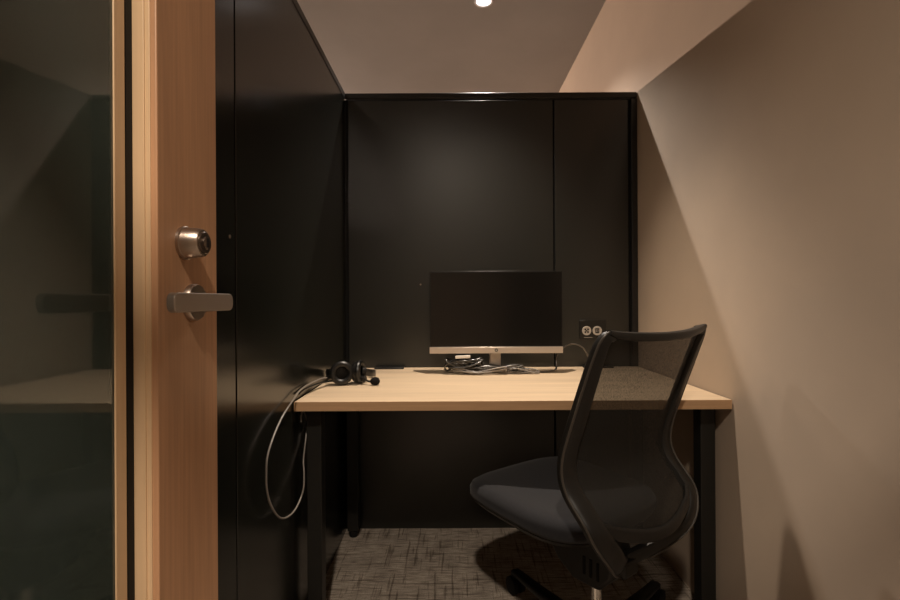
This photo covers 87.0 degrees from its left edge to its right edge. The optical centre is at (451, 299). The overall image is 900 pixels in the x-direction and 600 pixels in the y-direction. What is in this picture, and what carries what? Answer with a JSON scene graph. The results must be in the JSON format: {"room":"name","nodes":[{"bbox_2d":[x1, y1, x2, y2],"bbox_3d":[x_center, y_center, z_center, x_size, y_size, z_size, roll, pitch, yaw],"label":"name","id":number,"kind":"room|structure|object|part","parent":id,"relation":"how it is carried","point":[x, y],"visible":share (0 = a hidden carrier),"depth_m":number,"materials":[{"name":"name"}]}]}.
{"room":"small private office","nodes":[
{"label":"small private office","id":0,"kind":"room"},
{"bbox_2d":[215,0,346,599],"bbox_3d":[-0.494,0.050,1.007,0.044,1.945,2.234,0,0,0],"label":"wall","id":1,"kind":"structure","parent":0,"point":[280,101],"depth_m":1.27,"materials":[{"name":"black"}]},
{"bbox_3d":[-0.478,0.064,0.464,0.008,1.917,1.147,0,0,0],"label":"partition panel","id":2,"kind":"part","parent":1,"relation":"part of","materials":[{"name":"black metal"}]},
{"bbox_3d":[-0.499,-0.909,1.005,0.044,0.026,2.230,0,0,0],"label":"rail","id":3,"kind":"part","parent":1,"relation":"part of","materials":[{"name":"black"}]},
{"bbox_2d":[297,0,605,93],"bbox_3d":[-1.043,-1.635,3.200,3.932,0.080,11.600,0,0,0],"label":"ceiling","id":4,"kind":"structure","parent":0,"point":[370,46],"depth_m":2.94,"materials":[{"name":"paint"}]},
{"bbox_2d":[474,0,492,7],"bbox_3d":[0.170,-1.598,2.540,0.104,0.006,0.104,0,0,0],"label":"recessed light","id":5,"kind":"object","parent":4,"relation":"in","point":[479,3],"visible":1,"depth_m":2.56,"materials":[{"name":"white"}]},
{"bbox_2d":[345,92,637,528],"bbox_3d":[0.178,0.047,2.137,1.304,1.945,0.046,0,0,0],"label":"wall","id":6,"kind":"structure","parent":0,"point":[532,181],"depth_m":2.12,"materials":[{"name":"black"}]},
{"bbox_3d":[-0.467,0.065,2.135,0.014,1.915,0.031,0,0,0],"label":"corner post","id":7,"kind":"part","parent":6,"relation":"part of","materials":[{"name":"black"}]},
{"bbox_3d":[-0.003,0.065,2.123,0.914,1.911,0.010,0,0,0],"label":"partition panel","id":8,"kind":"part","parent":6,"relation":"part of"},
{"bbox_3d":[0.173,-0.913,2.137,1.304,0.026,0.046,0,0,0],"label":"rail","id":9,"kind":"part","parent":6,"relation":"part of","materials":[{"name":"black metal"}]},
{"bbox_3d":[0.626,0.061,2.123,0.328,1.911,0.010,0,0,0],"label":"partition panel","id":10,"kind":"part","parent":6,"relation":"part of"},
{"bbox_2d":[579,320,605,338],"bbox_3d":[0.629,0.131,2.114,0.120,0.084,0.009,0,0,0],"label":"power outlet","id":11,"kind":"object","parent":6,"relation":"attached to","point":[588,329],"visible":0.98,"depth_m":2.11,"materials":[{"name":"black plastic"}]},
{"bbox_2d":[582,326,590,334],"bbox_3d":[0.600,0.137,2.111,0.041,0.041,0.003,0,0,0],"label":"socket","id":12,"kind":"object","parent":11,"relation":"attached to","point":[586,330],"depth_m":2.11,"materials":[{"name":"beige plastic"}]},
{"bbox_2d":[593,326,601,334],"bbox_3d":[0.647,0.137,2.111,0.041,0.041,0.003,0,0,0],"label":"socket","id":13,"kind":"object","parent":11,"relation":"attached to","point":[597,330],"depth_m":2.11,"materials":[{"name":"beige plastic"}]},
{"bbox_3d":[0.817,0.058,2.137,0.026,1.915,0.046,0,0,0],"label":"corner post","id":14,"kind":"part","parent":6,"relation":"part of","materials":[{"name":"black metal"}]},
{"bbox_2d":[326,528,693,599],"bbox_3d":[-1.079,1.056,3.200,3.832,0.060,11.600,0,0,0],"label":"floor","id":15,"kind":"structure","parent":0,"point":[389,563],"depth_m":1.80,"materials":[{"name":"carpet"}]},
{"bbox_2d":[294,365,731,599],"bbox_3d":[0.182,0.656,1.759,1.298,0.726,0.708,0,0,0],"label":"desk","id":16,"kind":"object","parent":15,"relation":"on","point":[400,388],"visible":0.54,"depth_m":1.47,"materials":[{"name":"brown wood"}]},
{"bbox_3d":[-0.427,0.662,1.495,0.046,0.661,0.046,0,0,0],"label":"leg","id":17,"kind":"part","parent":16,"relation":"part of","materials":[{"name":"black paint"}]},
{"bbox_2d":[265,360,379,518],"bbox_3d":[-0.361,0.402,1.506,0.213,0.372,0.735,0,0,0],"label":"headset","id":18,"kind":"object","parent":16,"relation":"on","point":[341,372],"visible":0.99,"depth_m":1.66,"materials":[{"name":"black plastic"}]},
{"bbox_3d":[-0.450,0.428,1.421,0.040,0.321,0.563,0,0,3],"label":"cord","id":19,"kind":"part","parent":18,"relation":"part of","materials":[{"name":"grey plastic"}]},
{"bbox_2d":[329,361,351,384],"bbox_3d":[-0.390,0.258,1.675,0.084,0.083,0.026,0,0,-18],"label":"ear cup","id":20,"kind":"object","parent":18,"relation":"on","point":[340,373],"depth_m":1.67,"materials":[{"name":"black plastic"}]},
{"bbox_2d":[351,360,365,382],"bbox_3d":[-0.338,0.258,1.712,0.044,0.084,0.083,0,0,0],"label":"ear cup","id":21,"kind":"object","parent":18,"relation":"on","point":[358,368],"depth_m":1.68,"materials":[{"name":"black plastic"}]},
{"bbox_3d":[-0.427,0.662,2.055,0.046,0.661,0.046,0,0,0],"label":"leg","id":22,"kind":"part","parent":16,"relation":"part of","materials":[{"name":"black paint"}]},
{"bbox_2d":[452,366,528,373],"bbox_3d":[0.167,0.281,1.909,0.331,0.033,0.062,0,0,0],"label":"cable","id":23,"kind":"object","parent":16,"relation":"on","point":[504,367],"visible":0.87,"depth_m":1.89,"materials":[{"name":"grey plastic"}]},
{"bbox_2d":[444,355,536,372],"bbox_3d":[0.154,0.259,1.921,0.374,0.075,0.064,0,0,0],"label":"cable","id":24,"kind":"object","parent":16,"relation":"on","point":[462,359],"visible":0.88,"depth_m":1.90,"materials":[{"name":"black plastic"}]},
{"bbox_2d":[429,271,562,371],"bbox_3d":[0.178,0.090,1.999,0.539,0.416,0.171,0,0,0],"label":"monitor","id":25,"kind":"object","parent":16,"relation":"on","point":[494,313],"visible":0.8,"depth_m":1.92,"materials":[{"name":"black plastic"}]},
{"bbox_2d":[500,368,539,373],"bbox_3d":[0.273,0.284,1.915,0.163,0.025,0.040,0,0,0],"label":"cable","id":26,"kind":"object","parent":16,"relation":"on","point":[527,370],"visible":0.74,"depth_m":1.90,"materials":[{"name":"grey plastic"}]},
{"bbox_2d":[468,343,588,372],"bbox_3d":[0.328,0.240,1.954,0.562,0.115,0.079,0,0,-12],"label":"power cable","id":27,"kind":"object","parent":16,"relation":"on","point":[483,366],"visible":0.73,"depth_m":1.93,"materials":[{"name":"grey plastic"}]},
{"bbox_3d":[0.796,0.655,1.495,0.046,0.661,0.046,0,0,0],"label":"leg","id":28,"kind":"part","parent":16,"relation":"part of","materials":[{"name":"black paint"}]},
{"bbox_2d":[470,324,706,599],"bbox_3d":[0.400,0.541,1.324,0.802,0.953,0.804,0,0,-36],"label":"office chair","id":29,"kind":"object","parent":15,"relation":"on","point":[616,479],"visible":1,"depth_m":1.17,"materials":[{"name":"black fabric"}]},
{"bbox_3d":[0.318,0.573,1.406,0.444,0.074,0.473,0,0,-36],"label":"seat","id":30,"kind":"part","parent":29,"relation":"part of","materials":[{"name":"fabric"}]},
{"bbox_3d":[0.305,0.931,1.484,0.051,0.051,0.373,0,0,-27],"label":"arm","id":31,"kind":"part","parent":29,"relation":"part of","materials":[{"name":"black plastic"}]},
{"bbox_3d":[0.380,0.384,1.129,0.245,0.631,0.136,0,0,-36],"label":"frame","id":32,"kind":"part","parent":29,"relation":"part of","materials":[{"name":"black plastic"}]},
{"bbox_3d":[0.543,0.930,1.444,0.373,0.051,0.051,0,0,-45],"label":"arm","id":33,"kind":"part","parent":29,"relation":"part of","materials":[{"name":"black plastic"}]},
{"bbox_3d":[0.561,0.383,1.260,0.245,0.631,0.136,0,0,-36],"label":"frame","id":34,"kind":"part","parent":29,"relation":"part of","materials":[{"name":"black plastic"}]},
{"bbox_2d":[559,0,899,599],"bbox_3d":[0.881,-0.265,3.200,0.100,2.680,11.600,0,0,0],"label":"wall","id":35,"kind":"structure","parent":0,"point":[768,131],"depth_m":1.21,"materials":[{"name":"beige paint"}]},
{"bbox_3d":[0.158,0.047,-0.137,1.344,1.945,0.046,0,0,0],"label":"wall","id":36,"kind":"structure","parent":0,"visible":0},
{"bbox_2d":[0,0,232,599],"bbox_3d":[-0.355,0.066,0.312,0.090,1.888,0.828,0,0,0],"label":"door","id":37,"kind":"structure","parent":36,"relation":"in","point":[110,303],"depth_m":0.54,"materials":[{"name":"brown wood"}]},
{"bbox_3d":[-0.391,0.052,0.292,0.004,1.624,0.569,0,0,0],"label":"glass pane","id":38,"kind":"part","parent":37,"relation":"part of","materials":[{"name":"grey"}]},
{"bbox_3d":[-0.315,0.003,0.601,0.010,0.023,0.142,0,0,0],"label":"lever","id":39,"kind":"part","parent":37,"relation":"part of","materials":[{"name":"silver metal"}]}
]}

